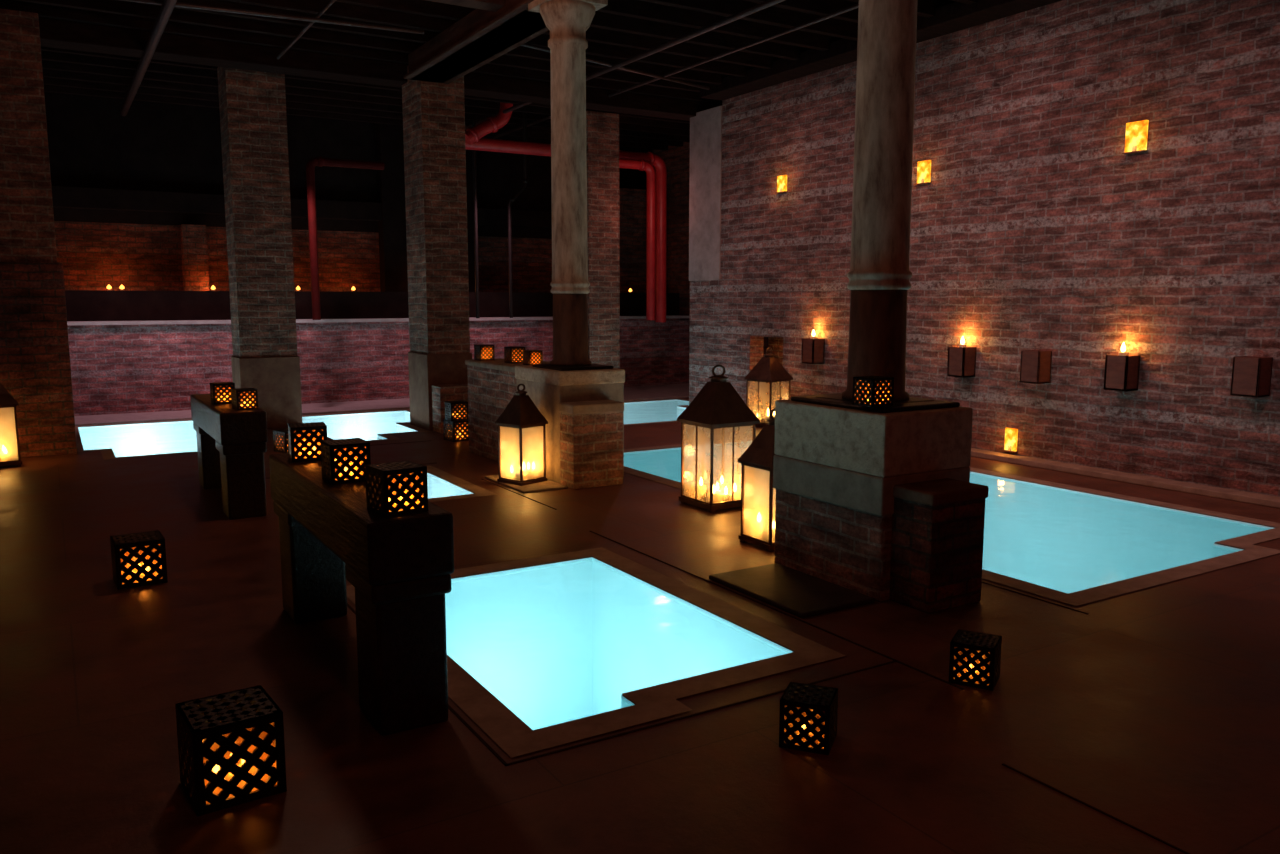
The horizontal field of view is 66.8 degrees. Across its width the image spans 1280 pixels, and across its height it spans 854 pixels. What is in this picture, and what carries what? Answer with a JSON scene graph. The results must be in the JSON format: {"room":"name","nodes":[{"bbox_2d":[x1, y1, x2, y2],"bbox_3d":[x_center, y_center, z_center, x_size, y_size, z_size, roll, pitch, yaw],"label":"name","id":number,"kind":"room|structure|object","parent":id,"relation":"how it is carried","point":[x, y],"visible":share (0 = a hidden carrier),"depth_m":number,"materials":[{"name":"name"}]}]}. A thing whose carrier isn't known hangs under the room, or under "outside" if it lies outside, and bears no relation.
{"room":"spa","nodes":[
{"label":"spa","id":0,"kind":"room"},
{"bbox_2d":[65,290,689,425],"bbox_3d":[-5.010,-1.171,14.951,15.000,1.840,2.700,-5,9,-31],"label":"wall","id":1,"kind":"structure","parent":0,"point":[136,356],"depth_m":15.73,"materials":[{"name":"brick"}]},
{"bbox_2d":[38,17,721,120],"bbox_3d":[-3.711,-4.553,12.354,15.000,0.220,0.400,-5,9,-31],"label":"girder","id":2,"kind":"object","parent":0,"point":[61,34],"depth_m":11.93,"materials":[{"name":"black metal"}]},
{"bbox_2d":[44,92,768,394],"bbox_3d":[-4.665,-2.689,14.374,15.200,5.000,5.800,-5,9,-31],"label":"wall","id":3,"kind":"structure","parent":0,"point":[138,196],"depth_m":16.65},
{"bbox_2d":[306,156,383,319],"bbox_3d":[-4.461,-2.861,14.831,1.158,2.423,0.146,-5,9,-31],"label":"pipe","id":4,"kind":"object","parent":3,"relation":"attached to","point":[317,161],"visible":1,"depth_m":14.55,"materials":[{"name":"metal"}]},
{"bbox_2d":[472,118,479,317],"bbox_3d":[-2.684,-3.387,15.851,0.060,3.200,0.058,-5,9,-31],"label":"conduit","id":5,"kind":"object","parent":3,"relation":"attached to","point":[473,119],"visible":1,"depth_m":15.85,"materials":[{"name":"black metal"}]},
{"bbox_2d":[508,112,527,317],"bbox_3d":[-2.041,-3.537,16.226,0.367,3.400,0.073,-5,9,-31],"label":"conduit","id":6,"kind":"object","parent":3,"relation":"attached to","point":[525,180],"visible":0.91,"depth_m":16.18,"materials":[{"name":"black metal"}]},
{"bbox_2d":[465,138,666,321],"bbox_3d":[-1.419,-3.234,16.293,4.398,2.982,0.244,-5,9,-31],"label":"pipe","id":7,"kind":"object","parent":3,"relation":"attached to","point":[484,144],"visible":0.75,"depth_m":17.17,"materials":[{"name":"metal"}]},
{"bbox_2d":[619,158,655,319],"bbox_3d":[-0.075,-3.228,16.764,0.778,2.748,0.195,-5,9,-31],"label":"pipe","id":8,"kind":"object","parent":3,"relation":"attached to","point":[641,164],"visible":0.89,"depth_m":16.84,"materials":[{"name":"metal"}]},
{"bbox_2d":[754,413,1279,507],"bbox_3d":[5.053,0.573,8.485,0.200,0.060,15.000,-5,9,-31],"label":"trim","id":9,"kind":"structure","parent":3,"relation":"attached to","point":[1217,492],"depth_m":9.05,"materials":[{"name":"stone"}]},
{"bbox_2d":[426,0,504,11],"bbox_3d":[-4.823,-3.951,7.532,8.050,0.160,0.250,-5,9,-31],"label":"girder","id":10,"kind":"object","parent":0,"point":[489,5],"depth_m":9.47,"materials":[{"name":"black metal"}]},
{"bbox_2d":[403,0,548,83],"bbox_3d":[1.263,-3.644,5.727,0.590,0.300,15.200,-5,9,-31],"label":"girder","id":11,"kind":"object","parent":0,"point":[480,37],"depth_m":10.54,"materials":[{"name":"black metal"}]},
{"bbox_2d":[0,0,976,149],"bbox_3d":[-0.802,-4.229,7.571,15.400,0.380,21.000,-5,9,-31],"label":"ceiling","id":12,"kind":"structure","parent":0,"point":[621,30],"depth_m":11.78,"materials":[{"name":"metal"}]},
{"bbox_2d":[120,0,176,115],"bbox_3d":[-2.663,-3.645,6.270,0.100,0.095,19.800,-5,9,-31],"label":"conduit","id":13,"kind":"object","parent":12,"relation":"attached to","point":[167,7],"depth_m":10.85,"materials":[{"name":"grey metal"}]},
{"bbox_2d":[122,0,424,33],"bbox_3d":[-4.230,-4.125,9.553,4.200,0.044,0.042,-3,8,-24],"label":"conduit","id":14,"kind":"object","parent":12,"relation":"attached to","point":[158,2],"visible":1,"depth_m":9.82,"materials":[{"name":"metal"}]},
{"bbox_2d":[265,0,335,72],"bbox_3d":[-1.467,-3.838,6.978,0.036,0.034,19.800,-5,9,-31],"label":"conduit","id":15,"kind":"object","parent":12,"relation":"attached to","point":[330,2],"depth_m":10.47,"materials":[{"name":"grey metal"}]},
{"bbox_2d":[465,102,512,144],"bbox_3d":[-2.345,-4.833,15.044,0.851,0.941,0.244,-5,9,-31],"label":"pipe","id":16,"kind":"object","parent":12,"relation":"attached to","point":[492,124],"visible":0.83,"depth_m":14.98,"materials":[{"name":"metal"}]},
{"bbox_2d":[520,43,709,89],"bbox_3d":[-0.267,-4.551,12.263,0.042,0.044,3.500,7,10,44],"label":"conduit","id":17,"kind":"object","parent":12,"relation":"attached to","point":[524,44],"visible":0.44,"depth_m":12.44,"materials":[{"name":"metal"}]},
{"bbox_2d":[465,0,784,129],"bbox_3d":[1.695,-4.088,8.884,0.060,0.057,19.800,-5,9,-31],"label":"conduit","id":18,"kind":"object","parent":12,"relation":"attached to","point":[768,3],"depth_m":10.98,"materials":[{"name":"grey metal"}]},
{"bbox_2d":[492,3,858,138],"bbox_3d":[2.464,-4.188,9.342,0.040,0.038,19.800,-5,9,-31],"label":"conduit","id":19,"kind":"object","parent":12,"relation":"attached to","point":[855,6],"depth_m":11.61,"materials":[{"name":"grey metal"}]},
{"bbox_2d":[0,395,1279,853],"bbox_3d":[-0.438,0.717,7.615,15.000,0.001,19.200,-5,9,-31],"label":"floor","id":20,"kind":"structure","parent":0,"point":[1156,708],"depth_m":4.05,"materials":[{"name":"brown wood"}]},
{"bbox_2d":[0,383,21,466],"bbox_3d":[-6.661,-0.124,9.945,0.448,1.064,0.448,-7,10,-41],"label":"lantern","id":21,"kind":"object","parent":20,"relation":"on","point":[9,438],"visible":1,"depth_m":9.90,"materials":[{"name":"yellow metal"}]},
{"bbox_2d":[0,8,76,457],"bbox_3d":[-7.030,-2.038,10.560,1.240,4.700,0.850,-5,9,-31],"label":"brick pillar","id":22,"kind":"structure","parent":20,"relation":"on","point":[35,367],"depth_m":10.40,"materials":[{"name":"brown brick"}]},
{"bbox_2d":[75,419,196,459],"bbox_3d":[-6.116,0.671,12.183,1.730,1.106,3.390,-5,9,-31],"label":"plunge pool","id":23,"kind":"object","parent":20,"relation":"in","point":[130,440],"visible":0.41,"depth_m":12.01,"materials":[{"name":"liquid"}]},
{"bbox_2d":[110,530,167,589],"bbox_3d":[-3.052,0.804,5.906,0.270,0.270,0.270,-5,9,-33],"label":"lantern","id":24,"kind":"object","parent":20,"relation":"on","point":[138,559],"visible":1,"depth_m":5.81,"materials":[{"name":"black metal"}]},
{"bbox_2d":[190,393,267,519],"bbox_3d":[-3.530,0.203,8.308,0.340,0.840,1.800,-5,9,-31],"label":"bench","id":25,"kind":"object","parent":20,"relation":"on","point":[231,443],"visible":0.99,"depth_m":7.60,"materials":[{"name":"brown wood"}]},
{"bbox_2d":[210,382,234,404],"bbox_3d":[-3.503,-0.285,8.142,0.170,0.170,0.170,-5,9,-31],"label":"lantern","id":26,"kind":"object","parent":25,"relation":"on","point":[220,392],"visible":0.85,"depth_m":8.07,"materials":[{"name":"black metal"}]},
{"bbox_2d":[231,388,257,410],"bbox_3d":[-3.139,-0.223,7.701,0.160,0.160,0.160,-5,9,-36],"label":"lantern","id":27,"kind":"object","parent":25,"relation":"on","point":[242,398],"visible":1,"depth_m":7.64,"materials":[{"name":"black metal"}]},
{"bbox_2d":[175,685,286,816],"bbox_3d":[-1.434,1.122,3.399,0.290,0.290,0.290,-5,9,-35],"label":"lantern","id":28,"kind":"object","parent":20,"relation":"on","point":[231,746],"visible":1,"depth_m":3.30,"materials":[{"name":"black metal"}]},
{"bbox_2d":[217,67,301,428],"bbox_3d":[-5.050,-2.343,12.885,0.760,4.700,0.640,-5,9,-31],"label":"brick pillar","id":29,"kind":"structure","parent":20,"relation":"on","point":[252,104],"depth_m":12.62,"materials":[{"name":"brick"}]},
{"bbox_2d":[273,429,288,452],"bbox_3d":[-3.974,0.155,10.980,0.240,0.240,0.240,6,10,38],"label":"lantern","id":30,"kind":"object","parent":20,"relation":"on","point":[280,437],"visible":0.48,"depth_m":10.87,"materials":[{"name":"black metal"}]},
{"bbox_2d":[269,453,453,734],"bbox_3d":[-1.376,0.673,4.603,0.340,0.870,1.920,-5,9,-31],"label":"bench","id":31,"kind":"object","parent":20,"relation":"on","point":[399,568],"visible":0.97,"depth_m":3.86,"materials":[{"name":"brown wood"}]},
{"bbox_2d":[288,422,326,461],"bbox_3d":[-1.746,0.077,5.101,0.180,0.180,0.180,-3,8,-23],"label":"lantern","id":32,"kind":"object","parent":31,"relation":"on","point":[304,438],"visible":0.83,"depth_m":5.02,"materials":[{"name":"black metal"}]},
{"bbox_2d":[320,438,370,484],"bbox_3d":[-1.364,0.157,4.496,0.180,0.180,0.180,-5,9,-31],"label":"lantern","id":33,"kind":"object","parent":31,"relation":"on","point":[343,461],"visible":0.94,"depth_m":4.42,"materials":[{"name":"black metal"}]},
{"bbox_2d":[365,460,427,516],"bbox_3d":[-0.964,0.242,3.843,0.180,0.180,0.180,-6,9,-37],"label":"lantern","id":34,"kind":"object","parent":31,"relation":"on","point":[400,487],"visible":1,"depth_m":3.78,"materials":[{"name":"black metal"}]},
{"bbox_2d":[302,409,430,441],"bbox_3d":[-3.619,0.512,13.399,1.990,1.106,3.190,-5,9,-31],"label":"plunge pool","id":35,"kind":"object","parent":20,"relation":"in","point":[366,426],"visible":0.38,"depth_m":13.43,"materials":[{"name":"liquid"}]},
{"bbox_2d":[402,65,471,430],"bbox_3d":[-2.696,-2.342,12.882,0.620,4.700,0.790,-5,9,-31],"label":"brick pillar","id":36,"kind":"structure","parent":20,"relation":"on","point":[433,113],"depth_m":12.59,"materials":[{"name":"brick"}]},
{"bbox_2d":[432,384,467,433],"bbox_3d":[-2.400,-0.246,12.666,0.540,0.600,0.330,-5,9,-31],"label":"brick pier","id":37,"kind":"object","parent":20,"relation":"on","point":[450,392],"visible":0.49,"depth_m":12.47,"materials":[{"name":"brown brick"}]},
{"bbox_2d":[443,419,468,441],"bbox_3d":[-2.230,0.035,11.857,0.250,0.250,0.250,-6,10,-39],"label":"lantern","id":38,"kind":"object","parent":20,"relation":"on","point":[454,431],"visible":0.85,"depth_m":11.76,"materials":[{"name":"black metal"}]},
{"bbox_2d":[445,400,468,420],"bbox_3d":[-2.240,-0.200,11.843,0.220,0.220,0.220,-5,9,-31],"label":"lantern","id":39,"kind":"object","parent":38,"relation":"on","point":[454,410],"visible":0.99,"depth_m":11.76,"materials":[{"name":"black metal"}]},
{"bbox_2d":[427,466,497,501],"bbox_3d":[-2.337,1.094,8.950,1.480,1.106,1.750,-5,9,-31],"label":"plunge pool","id":40,"kind":"object","parent":20,"relation":"in","point":[439,489],"visible":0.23,"depth_m":8.84,"materials":[{"name":"liquid"}]},
{"bbox_2d":[465,358,624,489],"bbox_3d":[-0.981,-0.134,9.957,0.700,1.080,2.620,-5,9,-31],"label":"pedestal","id":41,"kind":"object","parent":20,"relation":"on","point":[582,407],"visible":0.79,"depth_m":9.02,"materials":[{"name":"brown stone"}]},
{"bbox_2d":[474,344,494,360],"bbox_3d":[-1.718,-0.822,10.701,0.170,0.170,0.170,-5,9,-31],"label":"lantern","id":42,"kind":"object","parent":41,"relation":"on","point":[482,352],"visible":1,"depth_m":10.64,"materials":[{"name":"black metal"}]},
{"bbox_2d":[504,346,525,363],"bbox_3d":[-1.321,-0.762,10.244,0.170,0.170,0.170,-5,9,-31],"label":"lantern","id":43,"kind":"object","parent":41,"relation":"on","point":[512,354],"visible":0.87,"depth_m":10.18,"materials":[{"name":"black metal"}]},
{"bbox_2d":[523,350,542,364],"bbox_3d":[-1.096,-0.710,9.917,0.150,0.150,0.150,-5,9,-31],"label":"lantern","id":44,"kind":"object","parent":41,"relation":"on","point":[530,357],"visible":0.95,"depth_m":9.86,"materials":[{"name":"black metal"}]},
{"bbox_2d":[528,0,607,365],"bbox_3d":[-0.665,-2.254,9.117,0.540,3.338,0.540,-5,9,-31],"label":"column","id":45,"kind":"structure","parent":41,"relation":"on","point":[567,21],"depth_m":8.97,"materials":[{"name":"paint"}]},
{"bbox_2d":[346,547,844,757],"bbox_3d":[-0.372,1.581,5.231,1.800,1.106,2.540,-5,9,-31],"label":"plunge pool","id":46,"kind":"object","parent":20,"relation":"in","point":[539,657],"visible":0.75,"depth_m":6.07,"materials":[{"name":"liquid"}]},
{"bbox_2d":[586,110,619,368],"bbox_3d":[-0.739,-2.774,16.180,0.580,4.700,0.600,-5,9,-31],"label":"brick pillar","id":47,"kind":"structure","parent":20,"relation":"on","point":[602,128],"depth_m":15.87,"materials":[{"name":"brick"}]},
{"bbox_2d":[624,398,688,425],"bbox_3d":[0.007,0.305,14.976,3.240,1.106,2.740,-5,9,-31],"label":"plunge pool","id":48,"kind":"object","parent":20,"relation":"in","point":[663,410],"visible":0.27,"depth_m":15.02,"materials":[{"name":"liquid"}]},
{"bbox_2d":[485,475,874,617],"bbox_3d":[-0.124,0.731,7.397,0.590,0.030,4.800,-5,9,-31],"label":"step","id":49,"kind":"structure","parent":20,"relation":"on","point":[800,594],"depth_m":5.68,"materials":[{"name":"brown wood"}]},
{"bbox_2d":[495,384,547,485],"bbox_3d":[-1.099,0.062,9.013,0.347,0.936,0.347,6,10,40],"label":"lantern","id":50,"kind":"object","parent":49,"relation":"on","point":[521,426],"visible":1,"depth_m":8.93,"materials":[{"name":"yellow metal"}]},
{"bbox_2d":[677,365,759,512],"bbox_3d":[0.646,0.069,8.042,0.493,1.174,0.493,-5,9,-31],"label":"lantern","id":51,"kind":"object","parent":20,"relation":"on","point":[717,404],"visible":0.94,"depth_m":7.93,"materials":[{"name":"brown metal"}]},
{"bbox_2d":[266,440,1189,853],"bbox_3d":[-0.497,0.820,6.833,3.420,0.008,10.712,-5,9,-31],"label":"trim","id":52,"kind":"structure","parent":20,"relation":"on","point":[450,708],"depth_m":4.10,"materials":[{"name":"brown wood"}]},
{"bbox_2d":[738,409,775,551],"bbox_3d":[0.939,0.346,6.758,0.370,0.958,0.370,-5,9,-31],"label":"lantern","id":53,"kind":"object","parent":20,"relation":"on","point":[758,494],"visible":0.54,"depth_m":6.68,"materials":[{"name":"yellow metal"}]},
{"bbox_2d":[744,347,792,426],"bbox_3d":[1.741,-0.546,13.153,0.470,1.067,0.470,-7,10,-43],"label":"lantern","id":54,"kind":"object","parent":20,"relation":"on","point":[768,369],"visible":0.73,"depth_m":13.04,"materials":[{"name":"brown metal"}]},
{"bbox_2d":[779,682,837,754],"bbox_3d":[0.655,1.125,3.759,0.190,0.190,0.190,3,8,21],"label":"lantern","id":55,"kind":"object","parent":20,"relation":"on","point":[808,712],"visible":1,"depth_m":3.69,"materials":[{"name":"black metal"}]},
{"bbox_2d":[773,393,988,612],"bbox_3d":[1.483,0.388,5.876,0.725,1.105,1.250,-5,9,-31],"label":"pedestal","id":56,"kind":"object","parent":20,"relation":"on","point":[882,503],"visible":0.9,"depth_m":5.55,"materials":[{"name":"brick"}]},
{"bbox_2d":[852,376,893,406],"bbox_3d":[1.323,-0.203,5.506,0.160,0.160,0.160,-5,9,-31],"label":"lantern","id":57,"kind":"object","parent":56,"relation":"on","point":[868,391],"visible":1,"depth_m":5.45,"materials":[{"name":"black metal"}]},
{"bbox_2d":[842,0,916,401],"bbox_3d":[1.430,-1.816,5.679,0.540,3.313,0.540,-5,9,-31],"label":"column","id":58,"kind":"structure","parent":56,"relation":"on","point":[879,274],"depth_m":5.61,"materials":[{"name":"paint"}]},
{"bbox_2d":[624,437,1279,605],"bbox_3d":[2.158,1.094,8.950,3.160,1.106,6.260,-5,9,-31],"label":"plunge pool","id":59,"kind":"object","parent":20,"relation":"in","point":[1076,548],"visible":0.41,"depth_m":8.65,"materials":[{"name":"liquid"}]},
{"bbox_2d":[949,629,1001,690],"bbox_3d":[1.510,1.046,4.368,0.190,0.190,0.190,4,8,28],"label":"lantern","id":60,"kind":"object","parent":20,"relation":"on","point":[975,657],"visible":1,"depth_m":4.30,"materials":[{"name":"black metal"}]},
{"bbox_2d":[700,0,1061,99],"bbox_3d":[4.955,-4.063,7.847,0.400,0.180,15.050,-5,9,-31],"label":"girder","id":61,"kind":"object","parent":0,"point":[955,16],"depth_m":11.68,"materials":[{"name":"black metal"}]},
{"bbox_2d":[689,0,1279,496],"bbox_3d":[5.011,-1.939,8.644,0.270,5.000,15.870,-5,9,-31],"label":"wall","id":62,"kind":"structure","parent":0,"point":[1032,228],"depth_m":9.79,"materials":[{"name":"brick"}]},
{"bbox_2d":[767,337,782,412],"bbox_3d":[2.192,-0.890,14.117,0.390,1.500,1.400,-5,9,-31],"label":"door","id":63,"kind":"structure","parent":62,"relation":"in","point":[776,343],"depth_m":14.64,"materials":[{"name":"wood"}]},
{"bbox_2d":[775,175,786,192],"bbox_3d":[1.938,-3.327,13.288,0.050,0.232,0.196,-5,9,-31],"label":"wall light","id":64,"kind":"object","parent":62,"relation":"attached to","point":[781,180],"visible":1,"depth_m":13.27,"materials":[{"name":"yellow glass"}]},
{"bbox_2d":[802,329,824,363],"bbox_3d":[2.295,-1.067,12.846,0.200,0.450,0.220,-5,9,-31],"label":"box","id":65,"kind":"object","parent":62,"relation":"attached to","point":[813,348],"visible":1,"depth_m":12.78,"materials":[{"name":"brown wood"}]},
{"bbox_2d":[915,160,930,184],"bbox_3d":[3.257,-2.927,11.151,0.050,0.262,0.196,-5,9,-31],"label":"wall light","id":66,"kind":"object","parent":62,"relation":"attached to","point":[923,167],"visible":1,"depth_m":11.13,"materials":[{"name":"yellow glass"}]},
{"bbox_2d":[947,336,975,377],"bbox_3d":[3.573,-0.784,10.763,0.200,0.450,0.220,-5,9,-31],"label":"box","id":67,"kind":"object","parent":62,"relation":"attached to","point":[961,358],"visible":1,"depth_m":10.70,"materials":[{"name":"brown wood"}]},
{"bbox_2d":[1002,428,1017,452],"bbox_3d":[3.964,0.139,10.381,0.050,0.252,0.156,-5,9,-31],"label":"wall light","id":68,"kind":"object","parent":62,"relation":"attached to","point":[1011,434],"visible":1,"depth_m":10.37,"materials":[{"name":"yellow glass"}]},
{"bbox_2d":[1020,350,1051,383],"bbox_3d":[4.066,-0.619,9.966,0.200,0.330,0.220,-5,9,-31],"label":"box","id":69,"kind":"object","parent":62,"relation":"attached to","point":[1035,367],"visible":1,"depth_m":9.89,"materials":[{"name":"brown wood"}]},
{"bbox_2d":[1104,342,1139,390],"bbox_3d":[4.554,-0.574,9.162,0.200,0.450,0.220,-5,9,-31],"label":"box","id":70,"kind":"object","parent":62,"relation":"attached to","point":[1121,369],"visible":1,"depth_m":9.10,"materials":[{"name":"brown wood"}]},
{"bbox_2d":[1122,120,1148,153],"bbox_3d":[4.587,-2.682,8.977,0.050,0.282,0.216,-5,9,-31],"label":"wall light","id":71,"kind":"object","parent":62,"relation":"attached to","point":[1136,135],"visible":1,"depth_m":8.96,"materials":[{"name":"yellow glass"}]},
{"bbox_2d":[1230,356,1272,397],"bbox_3d":[5.157,-0.426,8.182,0.200,0.330,0.220,-5,9,-31],"label":"box","id":72,"kind":"object","parent":62,"relation":"attached to","point":[1251,375],"visible":1,"depth_m":8.11,"materials":[{"name":"brown wood"}]}
]}

